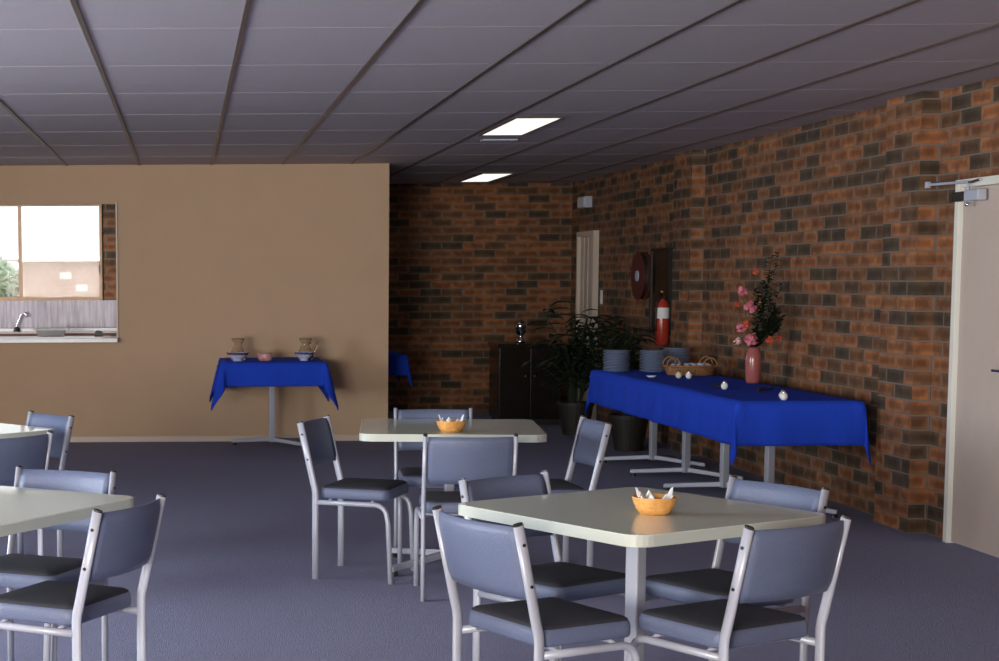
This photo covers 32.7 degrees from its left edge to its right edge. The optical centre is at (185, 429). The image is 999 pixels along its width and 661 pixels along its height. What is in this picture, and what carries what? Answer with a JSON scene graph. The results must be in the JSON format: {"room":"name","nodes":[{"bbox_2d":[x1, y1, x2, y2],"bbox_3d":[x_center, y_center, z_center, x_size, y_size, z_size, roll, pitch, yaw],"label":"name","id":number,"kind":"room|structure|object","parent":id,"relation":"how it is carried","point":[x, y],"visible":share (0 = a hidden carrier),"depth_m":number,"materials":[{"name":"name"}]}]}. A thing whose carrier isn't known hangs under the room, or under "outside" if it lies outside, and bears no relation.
{"room":"dining hall","nodes":[
{"label":"dining hall","id":0,"kind":"room"},
{"bbox_2d":[102,204,115,299],"bbox_3d":[-0.762,-2.029,17.990,0.300,1.230,0.200,0,5,0],"label":"pier","id":1,"kind":"object","parent":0,"point":[109,210],"visible":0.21,"depth_m":17.90,"materials":[{"name":"brick"}]},
{"bbox_2d":[0,163,388,435],"bbox_3d":[-1.347,-1.156,15.237,6.420,2.540,0.120,0,5,0],"label":"wall","id":2,"kind":"structure","parent":0,"point":[270,256],"depth_m":15.18,"materials":[{"name":"beige paint"}]},
{"bbox_2d":[0,337,117,342],"bbox_3d":[-1.815,-0.831,15.282,2.380,0.039,0.430,0,5,0],"label":"shelf","id":3,"kind":"object","parent":2,"relation":"attached to","point":[2,339],"visible":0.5,"depth_m":15.07,"materials":[{"name":"white laminate"}]},
{"bbox_2d":[116,202,118,341],"bbox_3d":[-0.633,-1.451,15.211,0.015,1.275,0.160,0,5,0],"label":"trim","id":4,"kind":"structure","parent":2,"relation":"attached to","point":[116,202],"depth_m":15.13,"materials":[{"name":"beige paint"}]},
{"bbox_2d":[70,435,359,441],"bbox_3d":[-1.315,0.088,15.281,6.370,0.055,0.020,0,5,0],"label":"baseboard","id":5,"kind":"structure","parent":2,"relation":"attached to","point":[214,438],"depth_m":15.27,"materials":[{"name":"beige paint"}]},
{"bbox_2d":[388,183,572,411],"bbox_3d":[1.892,-1.479,18.569,5.300,2.540,0.250,0,5,0],"label":"wall","id":6,"kind":"structure","parent":0,"point":[468,262],"depth_m":18.43,"materials":[{"name":"brick"}]},
{"bbox_2d":[0,0,998,183],"bbox_3d":[-0.110,-1.796,7.668,9.400,0.100,22.000,0,5,0],"label":"ceiling","id":7,"kind":"structure","parent":0,"point":[286,46],"depth_m":8.50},
{"bbox_2d":[459,173,513,181],"bbox_3d":[3.118,-2.629,17.184,0.319,0.012,1.424,0,5,0],"label":"recessed light","id":8,"kind":"object","parent":7,"relation":"in","point":[482,177],"visible":1,"depth_m":17.13,"materials":[{"name":"white plastic"}]},
{"bbox_2d":[480,139,517,141],"bbox_3d":[2.377,-2.200,12.533,0.260,0.010,0.120,0,5,0],"label":"ceiling vent","id":9,"kind":"object","parent":7,"relation":"in","point":[483,140],"visible":1,"depth_m":12.48,"materials":[{"name":"grey plastic"}]},
{"bbox_2d":[0,0,998,183],"bbox_3d":[0.145,-1.740,7.623,7.732,0.007,21.500,0,5,0],"label":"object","id":10,"kind":"structure","parent":7,"relation":"attached to","point":[74,3],"depth_m":8.70,"materials":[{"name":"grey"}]},
{"bbox_2d":[479,116,563,135],"bbox_3d":[2.298,-2.093,11.383,0.314,0.012,1.314,0,5,0],"label":"recessed light","id":11,"kind":"object","parent":7,"relation":"in","point":[517,125],"visible":1,"depth_m":11.28,"materials":[{"name":"white plastic"}]},
{"bbox_2d":[0,411,998,660],"bbox_3d":[-0.095,0.833,7.909,9.400,0.100,22.000,0,5,0],"label":"floor","id":12,"kind":"structure","parent":0,"point":[231,579],"depth_m":8.41,"materials":[{"name":"blue carpet"}]},
{"bbox_2d":[0,430,52,555],"bbox_3d":[-0.943,0.397,7.841,0.517,0.792,0.435,5,7,44],"label":"cafe chair","id":13,"kind":"object","parent":12,"relation":"on","point":[29,452],"visible":0.53,"depth_m":7.66,"materials":[{"name":"grey metal"}]},
{"bbox_2d":[0,423,54,438],"bbox_3d":[-1.268,0.362,8.548,0.880,0.735,0.880,-5,7,-43],"label":"cafe table","id":14,"kind":"object","parent":12,"relation":"on","point":[6,430],"visible":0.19,"depth_m":8.42,"materials":[{"name":"grey laminate"}]},
{"bbox_2d":[0,410,74,556],"bbox_3d":[-0.902,0.313,8.751,0.517,0.792,0.435,-4,6,-36],"label":"cafe chair","id":15,"kind":"object","parent":12,"relation":"on","point":[62,426],"visible":0.43,"depth_m":8.77,"materials":[{"name":"grey metal"}]},
{"bbox_2d":[0,336,110,336],"bbox_3d":[-1.878,-0.452,16.382,2.250,0.935,0.572,0,5,0],"label":"countertop","id":16,"kind":"structure","parent":12,"relation":"on","point":[0,336],"depth_m":16.52,"materials":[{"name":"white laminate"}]},
{"bbox_2d":[32,328,69,336],"bbox_3d":[-1.335,-0.963,16.329,0.350,0.084,0.230,0,5,0],"label":"dish","id":17,"kind":"object","parent":16,"relation":"on","point":[41,332],"visible":0.97,"depth_m":16.24,"materials":[{"name":"silver metal"}]},
{"bbox_2d":[94,330,103,336],"bbox_3d":[-0.866,-0.955,16.331,0.096,0.062,0.091,-2,6,-22],"label":"pad","id":18,"kind":"object","parent":16,"relation":"on","point":[97,333],"visible":1,"depth_m":16.30,"materials":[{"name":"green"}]},
{"bbox_2d":[0,465,116,660],"bbox_3d":[-0.550,0.555,6.090,0.435,0.792,0.517,2,6,25],"label":"cafe chair","id":19,"kind":"object","parent":12,"relation":"on","point":[18,571],"visible":0.45,"depth_m":6.15,"materials":[{"name":"grey metal"}]},
{"bbox_2d":[0,328,116,336],"bbox_3d":[-2.068,-0.591,17.697,2.670,0.975,0.680,0,5,0],"label":"bench","id":20,"kind":"object","parent":12,"relation":"on","point":[112,332],"visible":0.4,"depth_m":17.51,"materials":[{"name":"white laminate"}]},
{"bbox_2d":[13,312,27,331],"bbox_3d":[-1.775,-1.168,17.792,0.194,0.213,0.078,2,6,26],"label":"tap","id":21,"kind":"object","parent":20,"relation":"on","point":[16,329],"visible":1,"depth_m":17.79,"materials":[{"name":"silver metal"}]},
{"bbox_2d":[0,331,116,336],"bbox_3d":[-2.071,-1.024,17.659,2.670,0.045,0.660,0,5,0],"label":"countertop","id":22,"kind":"structure","parent":20,"relation":"on","point":[1,332],"depth_m":17.50,"materials":[{"name":"white laminate"}]},
{"bbox_2d":[0,486,133,536],"bbox_3d":[-0.761,0.617,5.730,0.880,0.735,0.880,3,6,32],"label":"cafe table","id":23,"kind":"object","parent":12,"relation":"on","point":[22,509],"visible":0.94,"depth_m":5.63,"materials":[{"name":"grey laminate"}]},
{"bbox_2d":[0,493,165,660],"bbox_3d":[-0.374,0.613,5.442,0.517,0.792,0.435,2,6,28],"label":"cafe chair","id":24,"kind":"object","parent":12,"relation":"on","point":[118,542],"visible":1,"depth_m":5.30,"materials":[{"name":"grey metal"}]},
{"bbox_2d":[232,387,301,445],"bbox_3d":[0.764,-0.229,14.681,0.810,0.772,0.810,0,5,0],"label":"cafe table","id":25,"kind":"object","parent":12,"relation":"on","point":[295,441],"visible":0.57,"depth_m":14.67,"materials":[{"name":"grey metal"}]},
{"bbox_2d":[209,357,338,410],"bbox_3d":[0.763,-0.418,14.663,1.097,0.420,1.053,0,5,0],"label":"tablecloth","id":26,"kind":"object","parent":25,"relation":"on","point":[280,371],"visible":0.88,"depth_m":14.20,"materials":[{"name":"blue fabric"}]},
{"bbox_2d":[226,352,248,360],"bbox_3d":[0.451,-0.641,14.422,0.198,0.075,0.198,0,5,0],"label":"bowl","id":27,"kind":"object","parent":26,"relation":"on","point":[236,356],"visible":1,"depth_m":14.37,"materials":[{"name":"white ceramic"}]},
{"bbox_2d":[231,338,245,359],"bbox_3d":[0.461,-0.715,14.596,0.140,0.191,0.140,0,5,0],"label":"glass jug","id":28,"kind":"object","parent":26,"relation":"on","point":[237,347],"visible":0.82,"depth_m":14.55,"materials":[{"name":"white"}]},
{"bbox_2d":[257,353,272,360],"bbox_3d":[0.691,-0.640,14.442,0.132,0.066,0.132,0,5,0],"label":"sugar pot","id":29,"kind":"object","parent":26,"relation":"on","point":[261,356],"visible":1,"depth_m":14.39,"materials":[{"name":"pink ceramic"}]},
{"bbox_2d":[294,352,313,360],"bbox_3d":[1.031,-0.642,14.402,0.172,0.075,0.172,0,5,0],"label":"bowl","id":30,"kind":"object","parent":26,"relation":"on","point":[303,356],"visible":1,"depth_m":14.35,"materials":[{"name":"ceramic"}]},
{"bbox_2d":[298,338,317,359],"bbox_3d":[1.062,-0.716,14.561,0.156,0.191,0.140,4,7,38],"label":"glass jug","id":31,"kind":"object","parent":26,"relation":"on","point":[305,347],"visible":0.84,"depth_m":14.53,"materials":[{"name":"white"}]},
{"bbox_2d":[297,415,413,584],"bbox_3d":[0.859,0.339,8.363,0.517,0.792,0.435,2,6,23],"label":"cafe chair","id":32,"kind":"object","parent":12,"relation":"on","point":[317,438],"visible":0.99,"depth_m":8.24,"materials":[{"name":"grey metal"}]},
{"bbox_2d":[393,407,472,563],"bbox_3d":[1.346,0.288,8.891,0.435,0.792,0.517,0,5,4],"label":"cafe chair","id":33,"kind":"object","parent":12,"relation":"on","point":[412,476],"visible":0.38,"depth_m":9.05,"materials":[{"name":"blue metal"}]},
{"bbox_2d":[359,419,546,576],"bbox_3d":[1.362,0.347,8.548,0.914,0.735,0.914,0,5,7],"label":"cafe table","id":34,"kind":"object","parent":12,"relation":"on","point":[374,430],"visible":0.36,"depth_m":8.36,"materials":[{"name":"grey laminate"}]},
{"bbox_2d":[436,414,466,431],"bbox_3d":[1.320,-0.035,8.212,0.151,0.086,0.151,0,5,0],"label":"bowl","id":35,"kind":"object","parent":34,"relation":"on","point":[445,425],"visible":1,"depth_m":8.16,"materials":[{"name":"orange"}]},
{"bbox_2d":[413,433,517,601],"bbox_3d":[1.313,0.390,7.777,0.435,0.792,0.517,0,5,3],"label":"cafe chair","id":36,"kind":"object","parent":12,"relation":"on","point":[447,460],"visible":0.66,"depth_m":7.53,"materials":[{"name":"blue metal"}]},
{"bbox_2d":[488,342,563,424],"bbox_3d":[3.487,-0.484,16.973,0.680,0.830,0.550,0,5,0],"label":"sideboard","id":37,"kind":"object","parent":12,"relation":"on","point":[514,393],"visible":0.84,"depth_m":16.73,"materials":[{"name":"brown wood"}]},
{"bbox_2d":[515,319,526,342],"bbox_3d":[3.414,-1.010,16.830,0.124,0.243,0.124,0,5,0],"label":"trophy","id":38,"kind":"object","parent":37,"relation":"on","point":[520,330],"visible":0.96,"depth_m":16.79,"materials":[{"name":"silver metal"}]},
{"bbox_2d":[432,505,640,660],"bbox_3d":[1.077,0.636,5.099,0.517,0.792,0.435,-3,6,-26],"label":"cafe chair","id":39,"kind":"object","parent":12,"relation":"on","point":[482,556],"visible":1,"depth_m":4.96,"materials":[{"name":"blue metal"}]},
{"bbox_2d":[458,470,625,660],"bbox_3d":[1.279,0.568,5.830,0.435,0.792,0.517,-4,6,-34],"label":"cafe chair","id":40,"kind":"object","parent":12,"relation":"on","point":[567,581],"visible":0.39,"depth_m":5.83,"materials":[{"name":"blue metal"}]},
{"bbox_2d":[521,300,631,435],"bbox_3d":[3.721,-0.600,15.783,1.080,1.275,0.861,0,5,0],"label":"potted plant","id":41,"kind":"object","parent":12,"relation":"on","point":[570,412],"visible":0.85,"depth_m":15.64,"materials":[{"name":"green plant"}]},
{"bbox_2d":[549,415,611,566],"bbox_3d":[1.831,0.340,8.287,0.517,0.792,0.435,-1,5,-3],"label":"cafe chair","id":42,"kind":"object","parent":12,"relation":"on","point":[592,436],"visible":0.48,"depth_m":8.28,"materials":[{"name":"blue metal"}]},
{"bbox_2d":[591,316,664,450],"bbox_3d":[3.893,-0.401,14.247,0.776,1.158,0.630,3,6,34],"label":"potted plant","id":43,"kind":"object","parent":12,"relation":"on","point":[628,431],"visible":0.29,"depth_m":14.20,"materials":[{"name":"green plant"}]},
{"bbox_2d":[458,487,825,660],"bbox_3d":[1.494,0.626,5.491,0.870,0.735,0.870,-3,6,-29],"label":"cafe table","id":44,"kind":"object","parent":12,"relation":"on","point":[609,516],"visible":0.91,"depth_m":5.35,"materials":[{"name":"grey laminate"}]},
{"bbox_2d":[632,487,677,514],"bbox_3d":[1.514,0.227,5.334,0.144,0.086,0.144,0,5,0],"label":"bowl","id":45,"kind":"object","parent":44,"relation":"on","point":[649,503],"visible":1,"depth_m":5.29,"materials":[{"name":"orange"}]},
{"bbox_2d":[603,420,705,466],"bbox_3d":[3.700,-0.079,13.059,0.703,0.735,0.864,0,5,0],"label":"cafe table","id":46,"kind":"object","parent":12,"relation":"on","point":[652,455],"visible":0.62,"depth_m":13.06,"materials":[{"name":"grey metal"}]},
{"bbox_2d":[630,431,743,479],"bbox_3d":[3.700,0.000,12.193,0.703,0.735,0.864,0,5,0],"label":"cafe table","id":47,"kind":"object","parent":12,"relation":"on","point":[686,437],"visible":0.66,"depth_m":12.19,"materials":[{"name":"grey metal"}]},
{"bbox_2d":[663,443,729,490],"bbox_3d":[3.700,0.080,11.326,0.703,0.735,0.864,0,5,0],"label":"cafe table","id":48,"kind":"object","parent":12,"relation":"on","point":[724,448],"visible":0.36,"depth_m":11.34,"materials":[{"name":"grey metal"}]},
{"bbox_2d":[585,369,870,466],"bbox_3d":[3.704,-0.141,11.738,0.852,0.397,3.652,0,5,0],"label":"tablecloth","id":49,"kind":"object","parent":48,"relation":"on","point":[739,414],"visible":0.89,"depth_m":10.27,"materials":[{"name":"blue fabric"}]},
{"bbox_2d":[604,369,629,371],"bbox_3d":[3.429,-0.472,13.144,0.210,0.012,0.210,0,5,0],"label":"dinner plate","id":50,"kind":"object","parent":49,"relation":"on","point":[605,369],"visible":0.89,"depth_m":13.11,"materials":[{"name":"blue"}]},
{"bbox_2d":[603,368,629,369],"bbox_3d":[3.426,-0.484,13.143,0.210,0.012,0.210,0,5,0],"label":"dinner plate","id":51,"kind":"object","parent":50,"relation":"on","point":[603,368],"visible":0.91,"depth_m":13.08,"materials":[{"name":"blue"}]},
{"bbox_2d":[604,366,628,368],"bbox_3d":[3.427,-0.497,13.143,0.210,0.012,0.210,0,5,0],"label":"dinner plate","id":52,"kind":"object","parent":51,"relation":"on","point":[604,366],"visible":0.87,"depth_m":13.10,"materials":[{"name":"blue"}]},
{"bbox_2d":[603,365,629,366],"bbox_3d":[3.428,-0.509,13.139,0.210,0.012,0.210,0,5,0],"label":"dinner plate","id":53,"kind":"object","parent":52,"relation":"on","point":[603,365],"visible":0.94,"depth_m":13.07,"materials":[{"name":"blue"}]},
{"bbox_2d":[605,363,629,365],"bbox_3d":[3.429,-0.521,13.137,0.210,0.012,0.210,0,5,0],"label":"dinner plate","id":54,"kind":"object","parent":53,"relation":"on","point":[605,363],"visible":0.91,"depth_m":13.08,"materials":[{"name":"blue"}]},
{"bbox_2d":[603,362,629,363],"bbox_3d":[3.427,-0.533,13.139,0.210,0.012,0.210,0,5,0],"label":"dinner plate","id":55,"kind":"object","parent":54,"relation":"on","point":[603,362],"visible":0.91,"depth_m":13.08,"materials":[{"name":"blue"}]},
{"bbox_2d":[604,360,628,362],"bbox_3d":[3.425,-0.545,13.137,0.210,0.012,0.210,0,5,0],"label":"dinner plate","id":56,"kind":"object","parent":55,"relation":"on","point":[604,360],"visible":0.91,"depth_m":13.07,"materials":[{"name":"blue"}]},
{"bbox_2d":[603,359,629,360],"bbox_3d":[3.425,-0.557,13.136,0.210,0.012,0.210,0,5,0],"label":"dinner plate","id":57,"kind":"object","parent":56,"relation":"on","point":[603,359],"visible":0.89,"depth_m":13.09,"materials":[{"name":"blue"}]},
{"bbox_2d":[604,357,628,359],"bbox_3d":[3.428,-0.570,13.135,0.210,0.012,0.210,0,5,0],"label":"dinner plate","id":58,"kind":"object","parent":57,"relation":"on","point":[604,357],"visible":0.94,"depth_m":13.07,"materials":[{"name":"blue"}]},
{"bbox_2d":[604,356,629,357],"bbox_3d":[3.429,-0.582,13.133,0.210,0.012,0.210,0,5,0],"label":"dinner plate","id":59,"kind":"object","parent":58,"relation":"on","point":[604,356],"visible":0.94,"depth_m":13.11,"materials":[{"name":"blue"}]},
{"bbox_2d":[603,354,628,356],"bbox_3d":[3.428,-0.594,13.133,0.210,0.012,0.210,0,5,0],"label":"dinner plate","id":60,"kind":"object","parent":59,"relation":"on","point":[603,354],"visible":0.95,"depth_m":13.06,"materials":[{"name":"blue"}]},
{"bbox_2d":[603,353,629,354],"bbox_3d":[3.427,-0.606,13.131,0.210,0.012,0.210,0,5,0],"label":"dinner plate","id":61,"kind":"object","parent":60,"relation":"on","point":[603,353],"visible":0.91,"depth_m":13.12,"materials":[{"name":"blue"}]},
{"bbox_2d":[603,351,629,352],"bbox_3d":[3.428,-0.618,13.132,0.210,0.012,0.210,0,5,0],"label":"dinner plate","id":62,"kind":"object","parent":61,"relation":"on","point":[603,351],"visible":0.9,"depth_m":13.06,"materials":[{"name":"blue"}]},
{"bbox_2d":[604,349,629,351],"bbox_3d":[3.426,-0.630,13.130,0.210,0.012,0.210,0,5,0],"label":"dinner plate","id":63,"kind":"object","parent":62,"relation":"on","point":[612,350],"visible":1,"depth_m":13.11,"materials":[{"name":"blue"}]},
{"bbox_2d":[662,356,717,375],"bbox_3d":[3.857,-0.493,12.630,0.409,0.140,0.308,1,5,11],"label":"wicker basket","id":64,"kind":"object","parent":49,"relation":"on","point":[703,370],"visible":0.88,"depth_m":12.52,"materials":[{"name":"brown wicker"}]},
{"bbox_2d":[745,347,761,382],"bbox_3d":[3.998,-0.456,11.629,0.112,0.250,0.112,0,5,0],"label":"flower vase","id":65,"kind":"object","parent":49,"relation":"on","point":[753,358],"visible":1,"depth_m":11.59,"materials":[{"name":"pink ceramic"}]},
{"bbox_2d":[736,323,746,334],"bbox_3d":[3.928,-0.561,11.599,0.142,0.385,0.075,0,5,0],"label":"flower","id":66,"kind":"object","parent":65,"relation":"in","point":[739,326],"visible":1,"depth_m":11.58,"materials":[{"name":"pink plant"}]},
{"bbox_2d":[738,286,749,333],"bbox_3d":[3.933,-0.690,11.589,0.132,0.643,0.071,0,5,0],"label":"flower","id":67,"kind":"object","parent":65,"relation":"in","point":[741,290],"visible":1,"depth_m":11.55,"materials":[{"name":"pink plant"}]},
{"bbox_2d":[743,333,757,346],"bbox_3d":[3.955,-0.524,11.560,0.107,0.317,0.129,0,5,0],"label":"flower","id":68,"kind":"object","parent":65,"relation":"in","point":[750,339],"visible":1,"depth_m":11.52,"materials":[{"name":"pink plant"}]},
{"bbox_2d":[744,301,756,333],"bbox_3d":[3.954,-0.637,11.569,0.090,0.541,0.091,0,5,0],"label":"flower","id":69,"kind":"object","parent":65,"relation":"in","point":[749,305],"visible":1,"depth_m":11.54,"materials":[{"name":"pink plant"}]},
{"bbox_2d":[752,268,758,327],"bbox_3d":[3.998,-0.754,11.603,0.046,0.768,0.046,0,5,0],"label":"flower","id":70,"kind":"object","parent":65,"relation":"in","point":[755,271],"visible":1,"depth_m":11.57,"materials":[{"name":"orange plant"}]},
{"bbox_2d":[755,336,773,347],"bbox_3d":[4.064,-0.517,11.601,0.138,0.295,0.049,0,5,0],"label":"flower","id":71,"kind":"object","parent":65,"relation":"in","point":[768,339],"visible":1,"depth_m":11.58,"materials":[{"name":"orange plant"}]},
{"bbox_2d":[750,252,785,346],"bbox_3d":[4.090,-0.823,11.640,0.279,0.856,0.289,1,5,14],"label":"foliage","id":72,"kind":"object","parent":65,"relation":"in","point":[773,325],"visible":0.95,"depth_m":11.59,"materials":[{"name":"green plant"}]},
{"bbox_2d":[780,390,787,399],"bbox_3d":[3.629,-0.211,10.014,0.046,0.059,0.046,0,5,0],"label":"shaker","id":73,"kind":"object","parent":49,"relation":"on","point":[783,396],"visible":1,"depth_m":10.00,"materials":[{"name":"white ceramic"}]},
{"bbox_3d":[3.930,-0.481,13.211,0.210,0.012,0.210,0,5,0],"label":"dinner plate","id":74,"kind":"object","parent":49,"relation":"on","visible":0},
{"bbox_3d":[3.926,-0.493,13.211,0.210,0.012,0.210,0,5,0],"label":"dinner plate","id":75,"kind":"object","parent":74,"relation":"on","visible":0},
{"bbox_3d":[3.926,-0.506,13.211,0.210,0.012,0.210,0,5,0],"label":"dinner plate","id":76,"kind":"object","parent":75,"relation":"on","visible":0},
{"bbox_3d":[3.928,-0.518,13.209,0.210,0.012,0.210,0,5,0],"label":"dinner plate","id":77,"kind":"object","parent":76,"relation":"on","visible":0},
{"bbox_3d":[3.925,-0.530,13.208,0.210,0.012,0.210,0,5,0],"label":"dinner plate","id":78,"kind":"object","parent":77,"relation":"on","visible":0},
{"bbox_3d":[3.926,-0.542,13.208,0.210,0.012,0.210,0,5,0],"label":"dinner plate","id":79,"kind":"object","parent":78,"relation":"on","visible":0},
{"bbox_2d":[665,360,689,361],"bbox_3d":[3.929,-0.554,13.207,0.210,0.012,0.210,0,5,0],"label":"dinner plate","id":80,"kind":"object","parent":79,"relation":"on","point":[665,360],"visible":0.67,"depth_m":13.17,"materials":[{"name":"blue"}]},
{"bbox_3d":[3.927,-0.567,13.206,0.210,0.012,0.210,0,5,0],"label":"dinner plate","id":81,"kind":"object","parent":80,"relation":"on","visible":0},
{"bbox_3d":[3.928,-0.578,13.202,0.210,0.012,0.210,0,5,0],"label":"dinner plate","id":82,"kind":"object","parent":81,"relation":"on","visible":0},
{"bbox_3d":[3.929,-0.591,13.205,0.210,0.012,0.210,0,5,0],"label":"dinner plate","id":83,"kind":"object","parent":82,"relation":"on","visible":0},
{"bbox_2d":[665,354,689,355],"bbox_3d":[3.929,-0.603,13.204,0.210,0.012,0.210,0,5,0],"label":"dinner plate","id":84,"kind":"object","parent":83,"relation":"on","point":[665,354],"visible":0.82,"depth_m":13.14,"materials":[{"name":"blue"}]},
{"bbox_2d":[666,352,689,353],"bbox_3d":[3.926,-0.615,13.200,0.210,0.012,0.210,0,5,0],"label":"dinner plate","id":85,"kind":"object","parent":84,"relation":"on","point":[666,352],"visible":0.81,"depth_m":13.14,"materials":[{"name":"blue"}]},
{"bbox_2d":[665,350,688,352],"bbox_3d":[3.925,-0.627,13.200,0.210,0.012,0.210,0,5,0],"label":"dinner plate","id":86,"kind":"object","parent":85,"relation":"on","point":[667,350],"visible":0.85,"depth_m":13.13,"materials":[{"name":"blue"}]},
{"bbox_2d":[663,349,689,350],"bbox_3d":[3.924,-0.639,13.197,0.210,0.012,0.210,0,5,0],"label":"dinner plate","id":87,"kind":"object","parent":86,"relation":"on","point":[663,349],"visible":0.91,"depth_m":13.15,"materials":[{"name":"blue"}]},
{"bbox_2d":[665,347,688,349],"bbox_3d":[3.925,-0.651,13.196,0.210,0.012,0.210,0,5,0],"label":"dinner plate","id":88,"kind":"object","parent":87,"relation":"on","point":[671,348],"visible":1,"depth_m":13.14,"materials":[{"name":"blue"}]},
{"bbox_2d":[645,475,829,660],"bbox_3d":[1.857,0.581,5.655,0.517,0.792,0.435,-3,6,-27],"label":"cafe chair","id":89,"kind":"object","parent":12,"relation":"on","point":[713,583],"visible":0.46,"depth_m":5.63,"materials":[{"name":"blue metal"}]},
{"bbox_2d":[626,514,851,660],"bbox_3d":[1.676,0.639,5.034,0.435,0.792,0.517,-3,6,-29],"label":"cafe chair","id":90,"kind":"object","parent":12,"relation":"on","point":[797,562],"visible":0.99,"depth_m":4.87,"materials":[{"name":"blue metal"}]},
{"bbox_2d":[764,446,837,517],"bbox_3d":[3.701,0.159,10.460,0.703,0.735,0.864,0,5,0],"label":"cafe table","id":91,"kind":"object","parent":12,"relation":"on","point":[769,460],"visible":0.16,"depth_m":10.44,"materials":[{"name":"grey metal"}]},
{"bbox_3d":[1.738,-0.404,16.734,0.800,0.735,0.800,0,5,0],"label":"cafe table","id":92,"kind":"object","parent":12,"relation":"on","visible":0},
{"bbox_2d":[388,351,411,386],"bbox_3d":[1.736,-0.622,16.714,0.986,0.323,0.986,0,5,0],"label":"tablecloth","id":93,"kind":"object","parent":92,"relation":"on","point":[398,365],"visible":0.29,"depth_m":16.26,"materials":[{"name":"blue fabric"}]},
{"bbox_2d":[569,77,998,538],"bbox_3d":[4.427,-0.507,7.788,0.240,2.540,21.600,0,5,0],"label":"wall","id":94,"kind":"structure","parent":0,"point":[812,195],"depth_m":11.47,"materials":[{"name":"brick"}]},
{"bbox_2d":[577,196,591,208],"bbox_3d":[4.253,-2.429,17.604,0.086,0.120,0.320,0,5,0],"label":"wall box","id":95,"kind":"object","parent":94,"relation":"attached to","point":[583,202],"visible":1,"depth_m":17.48,"materials":[{"name":"grey plastic"}]},
{"bbox_2d":[578,236,591,400],"bbox_3d":[4.298,-1.105,17.625,0.052,1.920,0.640,0,5,0],"label":"door","id":96,"kind":"structure","parent":94,"relation":"in","point":[586,241],"depth_m":17.65,"materials":[{"name":"beige paint"}]},
{"bbox_2d":[575,230,598,419],"bbox_3d":[4.289,-1.125,17.623,0.090,1.980,0.740,0,5,0],"label":"trim","id":97,"kind":"structure","parent":94,"relation":"attached to","point":[594,233],"depth_m":17.25,"materials":[{"name":"beige paint"}]},
{"bbox_2d":[631,252,649,299],"bbox_3d":[4.254,-1.440,15.415,0.095,0.450,0.450,0,5,0],"label":"hose reel","id":98,"kind":"object","parent":94,"relation":"attached to","point":[640,269],"visible":1,"depth_m":15.34,"materials":[{"name":"red paint"}]},
{"bbox_2d":[649,247,672,334],"bbox_3d":[4.283,-1.256,14.880,0.040,0.770,0.580,0,5,0],"label":"notice board","id":99,"kind":"object","parent":94,"relation":"attached to","point":[660,258],"visible":0.8,"depth_m":14.89,"materials":[{"name":"brown wood"}]},
{"bbox_2d":[654,291,671,344],"bbox_3d":[4.217,-0.991,14.570,0.181,0.480,0.127,0,5,0],"label":"fire extinguisher","id":100,"kind":"object","parent":94,"relation":"attached to","point":[662,307],"visible":0.99,"depth_m":14.53,"materials":[{"name":"red metal"}]},
{"bbox_2d":[668,150,705,454],"bbox_3d":[4.250,-1.075,14.002,0.112,2.540,0.500,0,5,0],"label":"pier","id":101,"kind":"structure","parent":94,"relation":"attached to","point":[689,166],"depth_m":13.80,"materials":[{"name":"brick"}]},
{"bbox_2d":[874,91,941,532],"bbox_3d":[4.252,-0.684,9.735,0.112,2.540,0.470,0,5,0],"label":"pier","id":102,"kind":"structure","parent":94,"relation":"attached to","point":[913,120],"depth_m":9.61,"materials":[{"name":"brick"}]},
{"bbox_2d":[943,175,998,542],"bbox_3d":[4.311,-0.334,8.756,0.095,2.020,0.935,0,5,0],"label":"trim","id":103,"kind":"structure","parent":94,"relation":"attached to","point":[987,180],"depth_m":9.18,"materials":[{"name":"white paint"}]},
{"bbox_2d":[951,185,998,557],"bbox_3d":[4.266,-0.313,8.755,0.114,1.960,0.820,0,5,0],"label":"door","id":104,"kind":"structure","parent":94,"relation":"in","point":[975,501],"depth_m":8.92,"materials":[{"name":"beige paint"}]},
{"bbox_2d":[925,178,986,206],"bbox_3d":[4.236,-1.302,9.084,0.059,0.160,0.606,0,5,-1],"label":"door closer","id":105,"kind":"object","parent":104,"relation":"attached to","point":[973,194],"depth_m":8.93,"materials":[{"name":"grey metal"}]},
{"bbox_3d":[-2.583,-1.409,18.076,3.950,2.540,0.140,0,5,0],"label":"wall","id":106,"kind":"structure","parent":0,"visible":0},
{"bbox_2d":[0,204,103,300],"bbox_3d":[-2.154,-1.936,17.937,2.515,1.070,0.120,0,5,0],"label":"window","id":107,"kind":"structure","parent":106,"relation":"in","point":[19,260],"depth_m":17.93,"materials":[{"name":"beige wood"}]},
{"bbox_2d":[0,300,116,327],"bbox_3d":[-2.007,-1.260,17.982,2.800,0.295,0.075,0,5,0],"label":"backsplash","id":108,"kind":"structure","parent":106,"relation":"attached to","point":[60,313],"depth_m":17.94,"materials":[{"name":"white tile"}]},
{"label":"outside","id":109,"kind":"structure","parent":0,"visible":0},
{"bbox_3d":[-0.013,-2.304,44.375,60.000,0.100,51.200,0,5,0],"label":"ground","id":110,"kind":"structure","parent":109,"visible":0},
{"bbox_2d":[0,255,18,296],"bbox_3d":[-4.073,-2.509,33.914,1.537,2.269,1.546,0,5,0],"label":"tree","id":111,"kind":"object","parent":110,"relation":"on","point":[9,279],"visible":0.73,"depth_m":33.52,"materials":[{"name":"green plant"}]},
{"bbox_2d":[17,261,99,296],"bbox_3d":[0.816,-2.482,34.417,8.140,2.060,5.200,0,5,0],"label":"neighbouring building","id":112,"kind":"structure","parent":110,"relation":"on","point":[40,278],"depth_m":31.86,"materials":[{"name":"beige"}]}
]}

